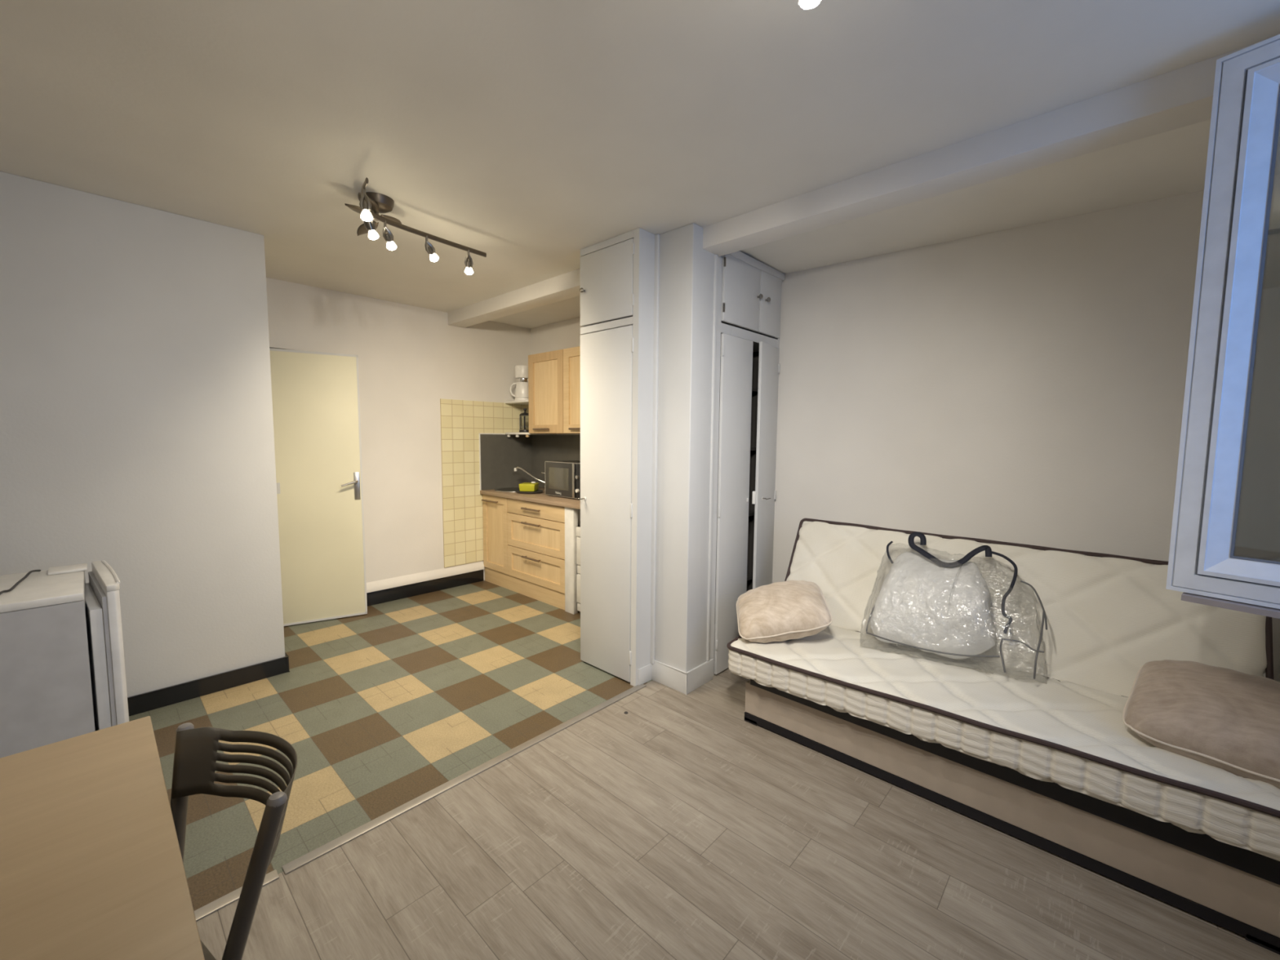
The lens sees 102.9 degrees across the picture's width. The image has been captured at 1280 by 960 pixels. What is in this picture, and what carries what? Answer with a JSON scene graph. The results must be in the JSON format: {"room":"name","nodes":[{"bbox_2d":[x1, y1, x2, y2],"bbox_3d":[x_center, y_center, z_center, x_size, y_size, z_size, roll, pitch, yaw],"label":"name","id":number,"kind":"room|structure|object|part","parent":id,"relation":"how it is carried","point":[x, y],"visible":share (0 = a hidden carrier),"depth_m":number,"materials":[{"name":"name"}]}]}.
{"room":"studio apartment","nodes":[
{"label":"studio apartment","id":0,"kind":"room"},
{"bbox_2d":[0,171,284,697],"bbox_3d":[-3.530,-0.108,2.817,1.834,2.550,2.140,5,6,43],"label":"wall","id":1,"kind":"structure","parent":0,"point":[137,434],"depth_m":2.58,"materials":[{"name":"paint"}]},
{"bbox_2d":[127,652,289,715],"bbox_3d":[-3.197,1.142,2.615,0.952,0.098,2.158,5,6,43],"label":"baseboard","id":2,"kind":"structure","parent":1,"relation":"attached to","point":[150,700],"depth_m":2.80,"materials":[{"name":"black wood"}]},
{"bbox_2d":[269,347,367,626],"bbox_3d":[-2.481,0.069,3.801,0.731,2.036,0.104,-2,5,-31],"label":"door","id":3,"kind":"structure","parent":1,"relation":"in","point":[315,395],"depth_m":3.85,"materials":[{"name":"beige paint"}]},
{"bbox_3d":[-2.225,0.027,3.914,0.056,0.047,0.128,5,6,43],"label":"lever","id":4,"kind":"part","parent":3,"relation":"part of","materials":[{"name":"silver metal"}]},
{"bbox_3d":[-2.205,0.046,3.975,0.040,0.215,0.006,-2,5,-31],"label":"handle plate","id":5,"kind":"part","parent":3,"relation":"part of","materials":[{"name":"metal"}]},
{"bbox_2d":[266,277,532,582],"bbox_3d":[-1.987,-0.241,4.580,0.137,2.550,2.550,5,6,43],"label":"wall","id":6,"kind":"structure","parent":0,"point":[411,358],"depth_m":4.44,"materials":[{"name":"paint"}]},
{"bbox_2d":[366,569,483,606],"bbox_3d":[-1.931,0.973,4.666,0.014,0.118,1.100,5,6,43],"label":"baseboard","id":7,"kind":"structure","parent":6,"relation":"attached to","point":[379,597],"depth_m":4.62,"materials":[{"name":"black wood"}]},
{"bbox_2d":[366,560,484,592],"bbox_3d":[-1.924,0.874,4.653,0.030,0.082,1.100,5,6,43],"label":"trim","id":8,"kind":"structure","parent":6,"relation":"attached to","point":[381,584],"depth_m":4.61,"materials":[{"name":"paint"}]},
{"bbox_2d":[440,398,528,568],"bbox_3d":[-1.487,0.014,5.064,0.009,1.565,0.990,5,6,43],"label":"wall tiles","id":9,"kind":"structure","parent":6,"relation":"attached to","point":[462,421],"depth_m":4.86,"materials":[{"name":"beige tile"}]},
{"bbox_2d":[479,433,505,490],"bbox_3d":[-1.462,-0.184,5.058,0.011,0.557,0.283,5,6,43],"label":"trim","id":10,"kind":"structure","parent":6,"relation":"attached to","point":[479,433],"depth_m":4.96,"materials":[{"name":"white plastic"}]},
{"bbox_2d":[0,0,1279,328],"bbox_3d":[-1.004,-1.353,2.054,6.420,0.100,4.790,5,6,43],"label":"ceiling","id":11,"kind":"structure","parent":0,"point":[529,135],"depth_m":1.71,"materials":[{"name":"paint"}]},
{"bbox_2d":[344,177,486,275],"bbox_3d":[-1.177,-1.224,2.517,0.410,0.235,0.870,2,5,15],"label":"track light","id":12,"kind":"object","parent":11,"relation":"attached to","point":[371,203],"visible":1,"depth_m":2.44,"materials":[{"name":"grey metal"}]},
{"bbox_3d":[-1.130,-1.098,2.108,0.047,0.033,0.047,5,6,43],"label":"bulb","id":13,"kind":"part","parent":12,"relation":"part of","materials":[{"name":"white glass"}]},
{"bbox_3d":[-1.225,-1.127,2.343,0.045,0.043,0.045,5,6,43],"label":"bulb","id":14,"kind":"part","parent":12,"relation":"part of","materials":[{"name":"white glass"}]},
{"bbox_3d":[-1.214,-1.145,2.492,0.045,0.044,0.045,5,6,43],"label":"bulb","id":15,"kind":"part","parent":12,"relation":"part of","materials":[{"name":"white glass"}]},
{"bbox_3d":[-1.081,-1.167,2.675,0.045,0.045,0.045,5,6,43],"label":"bulb","id":16,"kind":"part","parent":12,"relation":"part of","materials":[{"name":"white glass"}]},
{"bbox_3d":[-0.956,-1.171,2.855,0.045,0.044,0.046,5,6,43],"label":"bulb","id":17,"kind":"part","parent":12,"relation":"part of","materials":[{"name":"white glass"}]},
{"bbox_2d":[798,0,821,8],"bbox_3d":[0.107,-1.077,0.730,0.410,0.213,0.870,2,5,15],"label":"bulb","id":18,"kind":"object","parent":11,"relation":"attached to","point":[805,4],"visible":1,"depth_m":1.07,"materials":[{"name":"white glass"}]},
{"bbox_3d":[0.358,-1.019,1.077,0.045,0.045,0.045,5,6,43],"label":"bulb","id":19,"kind":"part","parent":18,"relation":"part of","materials":[{"name":"white glass"}]},
{"bbox_2d":[448,40,1264,327],"bbox_3d":[0.237,-1.333,2.921,5.270,0.160,0.162,5,6,43],"label":"ceiling beam","id":20,"kind":"structure","parent":11,"relation":"attached to","point":[1181,97],"depth_m":1.94,"materials":[{"name":"paint"}]},
{"bbox_2d":[649,222,714,672],"bbox_3d":[0.240,-0.084,2.921,0.260,2.550,0.230,5,6,43],"label":"wall pillar","id":21,"kind":"structure","parent":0,"point":[684,275],"depth_m":2.83,"materials":[{"name":"white paint"}]},
{"bbox_2d":[638,658,713,694],"bbox_3d":[0.212,1.131,2.941,0.445,0.125,0.202,1,5,0],"label":"baseboard","id":22,"kind":"structure","parent":21,"relation":"attached to","point":[682,682],"depth_m":2.94,"materials":[{"name":"white paint"}]},
{"bbox_2d":[706,254,718,661],"bbox_3d":[0.407,-0.089,2.912,0.026,2.315,0.025,5,6,43],"label":"trim","id":23,"kind":"structure","parent":21,"relation":"attached to","point":[716,256],"depth_m":2.90,"materials":[{"name":"white paint"}]},
{"bbox_2d":[128,580,1279,959],"bbox_3d":[-1.026,1.278,2.271,6.420,0.080,4.790,5,6,43],"label":"floor","id":24,"kind":"structure","parent":0,"point":[675,826],"depth_m":1.84,"materials":[{"name":"grey wood"}]},
{"bbox_2d":[0,560,128,758],"bbox_3d":[-2.400,0.820,1.917,0.574,0.868,0.656,5,6,43],"label":"fridge","id":25,"kind":"object","parent":24,"relation":"on","point":[63,673],"visible":0.83,"depth_m":1.84,"materials":[{"name":"white metal"}]},
{"bbox_2d":[0,569,40,595],"bbox_3d":[-2.372,0.393,1.936,0.048,0.017,0.485,-2,6,-32],"label":"power cord","id":26,"kind":"object","parent":25,"relation":"on","point":[27,575],"visible":1,"depth_m":1.96,"materials":[{"name":"black plastic"}]},
{"bbox_3d":[-2.202,0.796,2.132,0.572,0.793,0.042,4,6,39],"label":"door","id":27,"kind":"part","parent":25,"relation":"part of","materials":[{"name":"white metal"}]},
{"bbox_2d":[0,715,204,959],"bbox_3d":[-1.008,1.000,0.605,1.172,0.750,0.727,5,6,43],"label":"table","id":28,"kind":"object","parent":24,"relation":"on","point":[91,865],"visible":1,"depth_m":0.82,"materials":[{"name":"brown wood"}]},
{"bbox_2d":[170,722,297,959],"bbox_3d":[-0.872,0.951,0.924,0.437,0.817,0.600,3,6,31],"label":"folding chair","id":29,"kind":"object","parent":24,"relation":"on","point":[196,755],"visible":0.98,"depth_m":1.08,"materials":[{"name":"grey paint"}]},
{"bbox_3d":[-1.004,0.937,1.090,0.029,0.798,0.122,3,5,24],"label":"post","id":30,"kind":"part","parent":29,"relation":"part of","materials":[{"name":"grey paint"}]},
{"bbox_3d":[-0.932,0.910,0.822,0.392,0.015,0.370,3,6,31],"label":"seat","id":31,"kind":"part","parent":29,"relation":"part of","materials":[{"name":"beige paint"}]},
{"bbox_3d":[-0.783,0.614,1.020,0.392,0.155,0.139,4,6,33],"label":"backrest","id":32,"kind":"part","parent":29,"relation":"part of","materials":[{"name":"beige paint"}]},
{"bbox_3d":[-0.717,0.961,0.833,0.028,0.803,0.268,5,6,43],"label":"post","id":33,"kind":"part","parent":29,"relation":"part of","materials":[{"name":"grey paint"}]},
{"bbox_2d":[194,684,645,921],"bbox_3d":[-1.170,1.283,1.677,0.044,0.006,3.505,5,6,43],"label":"threshold strip","id":34,"kind":"object","parent":24,"relation":"on","point":[234,895],"visible":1,"depth_m":1.95,"materials":[{"name":"metal"}]},
{"bbox_2d":[481,494,509,589],"bbox_3d":[-1.211,0.569,5.081,0.430,0.868,0.610,5,6,43],"label":"base cabinet","id":35,"kind":"object","parent":24,"relation":"on","point":[495,510],"visible":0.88,"depth_m":4.89,"materials":[{"name":"brown wood"}]},
{"bbox_3d":[-1.430,0.202,4.869,0.250,0.016,0.042,5,6,43],"label":"handle","id":36,"kind":"part","parent":35,"relation":"part of","materials":[{"name":"brown metal"}]},
{"bbox_3d":[-1.379,0.513,4.892,0.305,0.595,0.005,5,6,43],"label":"panel","id":37,"kind":"part","parent":35,"relation":"part of","materials":[{"name":"brown wood"}]},
{"bbox_2d":[506,498,564,609],"bbox_3d":[-0.743,0.608,4.649,0.841,0.868,0.610,5,6,43],"label":"base cabinet","id":38,"kind":"object","parent":24,"relation":"on","point":[535,531],"visible":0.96,"depth_m":4.43,"materials":[{"name":"brown wood"}]},
{"bbox_2d":[480,487,580,509],"bbox_3d":[-0.588,0.167,4.489,2.091,0.036,0.609,5,6,43],"label":"countertop","id":39,"kind":"structure","parent":38,"relation":"on","point":[541,498],"depth_m":4.43,"materials":[{"name":"laminate"}]},
{"bbox_2d":[494,487,538,492],"bbox_3d":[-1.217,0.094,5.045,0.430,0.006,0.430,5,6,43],"label":"sink","id":40,"kind":"object","parent":39,"relation":"in","point":[506,489],"visible":0.59,"depth_m":5.05,"materials":[{"name":"metal"}]},
{"bbox_3d":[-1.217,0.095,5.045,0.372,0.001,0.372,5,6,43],"label":"bowl","id":41,"kind":"part","parent":40,"relation":"part of","materials":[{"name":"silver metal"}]},
{"bbox_2d":[515,481,542,493],"bbox_3d":[-1.045,0.068,4.801,0.288,0.102,0.247,5,6,43],"label":"tub","id":42,"kind":"object","parent":39,"relation":"on","point":[531,487],"visible":1,"depth_m":4.72,"materials":[{"name":"yellow plastic"}]},
{"bbox_2d":[515,489,542,493],"bbox_3d":[-1.045,0.109,4.804,0.288,0.020,0.247,5,6,43],"label":"tray","id":43,"kind":"object","parent":39,"relation":"in","point":[522,491],"depth_m":4.72,"materials":[{"name":"grey plastic"}]},
{"bbox_2d":[514,466,545,483],"bbox_3d":[-1.048,-0.015,5.016,0.405,0.232,0.073,1,5,5],"label":"mixer tap","id":44,"kind":"object","parent":39,"relation":"on","point":[517,467],"visible":0.41,"depth_m":5.00,"materials":[{"name":"silver metal"}]},
{"bbox_2d":[544,460,580,499],"bbox_3d":[-0.554,-0.008,4.517,0.482,0.310,0.381,5,6,43],"label":"microwave","id":45,"kind":"object","parent":39,"relation":"on","point":[562,478],"visible":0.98,"depth_m":4.38,"materials":[{"name":"grey plastic"}]},
{"bbox_3d":[-0.696,-0.007,4.431,0.382,0.290,0.025,5,6,43],"label":"door","id":46,"kind":"part","parent":45,"relation":"part of","materials":[{"name":"black glass"}]},
{"bbox_3d":[-0.554,0.006,4.282,0.026,0.290,0.022,5,6,43],"label":"handle","id":47,"kind":"part","parent":45,"relation":"part of","materials":[{"name":"metal"}]},
{"bbox_3d":[-0.509,0.008,4.259,0.059,0.290,0.025,5,6,43],"label":"control panel","id":48,"kind":"part","parent":45,"relation":"part of","materials":[{"name":"black plastic"}]},
{"bbox_3d":[-0.947,0.384,4.434,0.250,0.016,0.042,5,6,43],"label":"handle","id":49,"kind":"part","parent":38,"relation":"part of","materials":[{"name":"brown metal"}]},
{"bbox_3d":[-0.945,0.256,4.423,0.250,0.016,0.042,5,6,43],"label":"handle","id":50,"kind":"part","parent":38,"relation":"part of","materials":[{"name":"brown metal"}]},
{"bbox_3d":[-0.949,0.688,4.459,0.250,0.016,0.042,5,6,43],"label":"handle","id":51,"kind":"part","parent":38,"relation":"part of","materials":[{"name":"brown metal"}]},
{"bbox_3d":[-0.914,0.477,4.451,0.836,0.299,0.020,5,6,43],"label":"drawer","id":52,"kind":"part","parent":38,"relation":"part of","materials":[{"name":"brown wood"}]},
{"bbox_3d":[-0.912,0.259,4.433,0.836,0.127,0.020,5,6,43],"label":"drawer","id":53,"kind":"part","parent":38,"relation":"part of","materials":[{"name":"brown wood"}]},
{"bbox_3d":[-0.917,0.771,4.475,0.836,0.279,0.020,5,6,43],"label":"drawer","id":54,"kind":"part","parent":38,"relation":"part of","materials":[{"name":"brown wood"}]},
{"bbox_3d":[-0.913,0.771,4.479,0.714,0.157,0.005,5,6,43],"label":"panel","id":55,"kind":"part","parent":38,"relation":"part of","materials":[{"name":"brown wood"}]},
{"bbox_3d":[-0.910,0.477,4.455,0.714,0.177,0.005,5,6,43],"label":"panel","id":56,"kind":"part","parent":38,"relation":"part of","materials":[{"name":"brown wood"}]},
{"bbox_2d":[564,506,580,614],"bbox_3d":[-0.379,0.637,4.339,0.114,0.868,0.574,5,6,43],"label":"end panel","id":57,"kind":"object","parent":24,"relation":"on","point":[572,516],"visible":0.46,"depth_m":4.12,"materials":[{"name":"white laminate"}]},
{"bbox_2d":[576,526,580,611],"bbox_3d":[-0.131,0.734,4.112,0.548,0.717,0.540,5,6,43],"label":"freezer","id":58,"kind":"object","parent":24,"relation":"on","point":[578,528],"visible":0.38,"depth_m":4.08,"materials":[{"name":"white metal"}]},
{"bbox_3d":[-0.300,0.428,3.901,0.548,0.075,0.035,5,6,43],"label":"panel","id":59,"kind":"part","parent":58,"relation":"part of","materials":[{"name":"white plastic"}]},
{"bbox_3d":[-0.303,0.889,3.939,0.544,0.234,0.033,5,6,43],"label":"drawer","id":60,"kind":"part","parent":58,"relation":"part of","materials":[{"name":"white plastic"}]},
{"bbox_3d":[-0.300,0.582,3.914,0.544,0.225,0.033,5,6,43],"label":"drawer","id":61,"kind":"part","parent":58,"relation":"part of","materials":[{"name":"white plastic"}]},
{"bbox_3d":[-0.299,0.733,3.929,0.544,0.068,0.025,5,6,43],"label":"drawer rail","id":62,"kind":"part","parent":58,"relation":"part of","materials":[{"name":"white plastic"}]},
{"bbox_2d":[577,227,654,686],"bbox_3d":[-0.030,-0.106,3.167,0.483,2.549,0.594,5,6,43],"label":"tall cabinet","id":63,"kind":"object","parent":24,"relation":"on","point":[617,273],"visible":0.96,"depth_m":2.95,"materials":[{"name":"white paint"}]},
{"bbox_3d":[-0.206,0.149,3.035,0.436,2.035,0.020,5,6,43],"label":"door","id":64,"kind":"part","parent":63,"relation":"part of","materials":[{"name":"white paint"}]},
{"bbox_3d":[-0.195,-1.120,2.930,0.436,0.406,0.020,5,6,43],"label":"door","id":65,"kind":"part","parent":63,"relation":"part of","materials":[{"name":"white paint"}]},
{"bbox_2d":[710,253,782,675],"bbox_3d":[0.455,-0.104,3.406,0.806,2.513,0.764,5,6,43],"label":"tall cabinet","id":66,"kind":"object","parent":24,"relation":"on","point":[749,297],"visible":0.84,"depth_m":3.13,"materials":[{"name":"white paint"}]},
{"bbox_3d":[0.572,0.159,3.112,0.019,2.016,0.326,5,6,43],"label":"door","id":67,"kind":"part","parent":66,"relation":"part of","materials":[{"name":"white paint"}]},
{"bbox_3d":[0.604,-1.116,3.029,0.019,0.400,0.392,5,6,43],"label":"door","id":68,"kind":"part","parent":66,"relation":"part of","materials":[{"name":"white paint"}]},
{"bbox_2d":[728,250,784,280],"bbox_3d":[0.698,-1.316,3.097,0.021,0.045,0.745,5,6,43],"label":"trim","id":69,"kind":"structure","parent":66,"relation":"attached to","point":[739,255],"depth_m":3.11,"materials":[{"name":"white paint"}]},
{"bbox_3d":[0.822,0.142,3.351,0.020,2.014,0.318,4,6,34],"label":"door","id":70,"kind":"part","parent":66,"relation":"part of","materials":[{"name":"white paint"}]},
{"bbox_3d":[0.804,-1.133,3.207,0.033,0.031,0.031,5,6,43],"label":"knob","id":71,"kind":"part","parent":66,"relation":"part of","materials":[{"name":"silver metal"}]},
{"bbox_3d":[0.834,-1.135,3.277,0.019,0.400,0.267,5,6,43],"label":"door","id":72,"kind":"part","parent":66,"relation":"part of","materials":[{"name":"white paint"}]},
{"bbox_2d":[726,518,1279,955],"bbox_3d":[1.421,0.781,2.282,1.865,0.951,0.999,5,6,43],"label":"bed","id":73,"kind":"object","parent":24,"relation":"on","point":[1051,762],"visible":0.71,"depth_m":1.98,"materials":[{"name":"beige fabric"}]},
{"bbox_2d":[736,579,832,643],"bbox_3d":[0.740,0.685,2.678,0.457,0.264,0.431,1,5,10],"label":"cushion","id":74,"kind":"object","parent":73,"relation":"on","point":[776,611],"visible":1,"depth_m":2.54,"materials":[{"name":"beige fabric"}]},
{"bbox_2d":[866,531,1047,679],"bbox_3d":[1.437,0.550,2.337,0.707,0.527,0.413,5,6,43],"label":"bag","id":75,"kind":"object","parent":73,"relation":"on","point":[988,552],"visible":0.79,"depth_m":2.31,"materials":[{"name":"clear plastic"}]},
{"bbox_2d":[870,551,995,659],"bbox_3d":[1.390,0.581,2.402,0.500,0.393,0.335,5,6,43],"label":"duvet","id":76,"kind":"object","parent":75,"relation":"in","point":[921,602],"visible":0.92,"depth_m":2.33,"materials":[{"name":"white fabric"}]},
{"bbox_3d":[1.478,0.343,2.455,0.361,0.136,0.117,5,6,43],"label":"handle","id":77,"kind":"part","parent":75,"relation":"part of","materials":[{"name":"black plastic"}]},
{"bbox_3d":[1.295,0.910,2.147,1.819,0.210,0.584,5,6,43],"label":"seat mattress","id":78,"kind":"part","parent":73,"relation":"part of","materials":[{"name":"white fabric"}]},
{"bbox_3d":[1.423,1.232,2.285,1.730,0.037,0.757,5,6,43],"label":"foot rail","id":79,"kind":"part","parent":73,"relation":"part of","materials":[{"name":"black metal"}]},
{"bbox_3d":[1.481,0.841,2.297,1.690,0.424,0.902,5,6,43],"label":"metal frame","id":80,"kind":"part","parent":73,"relation":"part of","materials":[{"name":"black metal"}]},
{"bbox_3d":[1.604,0.594,2.474,1.823,0.582,0.392,5,6,43],"label":"mattress","id":81,"kind":"part","parent":73,"relation":"part of","materials":[{"name":"white fabric"}]},
{"bbox_2d":[1122,659,1279,789],"bbox_3d":[1.899,0.767,1.635,0.419,0.254,0.476,-3,6,-39],"label":"cushion","id":82,"kind":"object","parent":73,"relation":"on","point":[1227,719],"visible":0.98,"depth_m":1.59,"materials":[{"name":"beige fabric"}]},
{"bbox_2d":[530,174,1279,682],"bbox_3d":[0.862,-0.186,3.608,5.640,2.650,0.108,5,6,43],"label":"wall","id":83,"kind":"structure","parent":0,"point":[1025,384],"depth_m":2.57,"materials":[{"name":"paint"}]},
{"bbox_2d":[505,400,556,435],"bbox_3d":[-1.093,-0.620,5.104,0.413,0.330,0.324,5,6,43],"label":"corner shelf","id":84,"kind":"object","parent":83,"relation":"attached to","point":[519,402],"visible":0.62,"depth_m":5.01,"materials":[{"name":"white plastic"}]},
{"bbox_2d":[509,364,528,400],"bbox_3d":[-1.134,-0.959,5.089,0.244,0.348,0.237,5,6,43],"label":"coffee maker","id":85,"kind":"object","parent":84,"relation":"on","point":[521,371],"visible":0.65,"depth_m":5.02,"materials":[{"name":"white plastic"}]},
{"bbox_3d":[-1.262,-0.898,5.090,0.077,0.149,0.018,0,5,0],"label":"handle","id":86,"kind":"part","parent":85,"relation":"part of","materials":[{"name":"white plastic"}]},
{"bbox_2d":[519,408,528,432],"bbox_3d":[-1.134,-0.591,5.055,0.143,0.240,0.128,5,6,43],"label":"press","id":87,"kind":"object","parent":84,"relation":"on","point":[525,414],"visible":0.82,"depth_m":5.03,"materials":[{"name":"black plastic"}]},
{"bbox_3d":[-1.139,-0.674,5.059,0.110,0.075,0.110,5,6,43],"label":"lid","id":88,"kind":"part","parent":87,"relation":"part of","materials":[{"name":"black plastic"}]},
{"bbox_3d":[-1.128,-0.560,4.991,0.019,0.135,0.051,0,5,-12],"label":"handle","id":89,"kind":"part","parent":87,"relation":"part of","materials":[{"name":"black plastic"}]},
{"bbox_2d":[528,349,563,433],"bbox_3d":[-0.765,-0.800,4.752,0.517,0.732,0.374,5,6,43],"label":"upper cabinet","id":90,"kind":"object","parent":83,"relation":"attached to","point":[545,370],"visible":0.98,"depth_m":4.65,"materials":[{"name":"brown wood"}]},
{"bbox_3d":[-0.903,-0.467,4.678,0.220,0.016,0.042,5,6,43],"label":"handle","id":91,"kind":"part","parent":90,"relation":"part of","materials":[{"name":"brown metal"}]},
{"bbox_3d":[-0.855,-0.793,4.656,0.367,0.580,0.005,5,6,43],"label":"panel","id":92,"kind":"part","parent":90,"relation":"part of","materials":[{"name":"brown wood"}]},
{"bbox_2d":[563,346,580,433],"bbox_3d":[-0.383,-0.768,4.400,0.517,0.732,0.374,5,6,43],"label":"upper cabinet","id":93,"kind":"object","parent":83,"relation":"attached to","point":[571,356],"visible":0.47,"depth_m":4.40,"materials":[{"name":"brown wood"}]},
{"bbox_3d":[-0.521,-0.435,4.326,0.220,0.016,0.042,5,6,43],"label":"handle","id":94,"kind":"part","parent":93,"relation":"part of","materials":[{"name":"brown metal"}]},
{"bbox_3d":[-0.472,-0.761,4.304,0.367,0.580,0.005,5,6,43],"label":"panel","id":95,"kind":"part","parent":93,"relation":"part of","materials":[{"name":"brown wood"}]},
{"bbox_2d":[739,119,1279,274],"bbox_3d":[1.696,-1.294,2.230,2.690,0.200,0.870,5,6,43],"label":"ceiling","id":96,"kind":"structure","parent":0,"point":[1173,162],"depth_m":2.26,"materials":[{"name":"paint"}]},
{"bbox_3d":[1.249,0.110,0.072,0.250,2.650,4.590,5,6,43],"label":"wall window","id":97,"kind":"structure","parent":0,"visible":0},
{"bbox_2d":[1165,34,1279,618],"bbox_3d":[1.386,-0.334,0.725,0.728,1.530,1.440,5,6,43],"label":"window","id":98,"kind":"structure","parent":97,"relation":"attached to","point":[1245,119],"depth_m":1.40,"materials":[{"name":"white plastic"}]}
]}

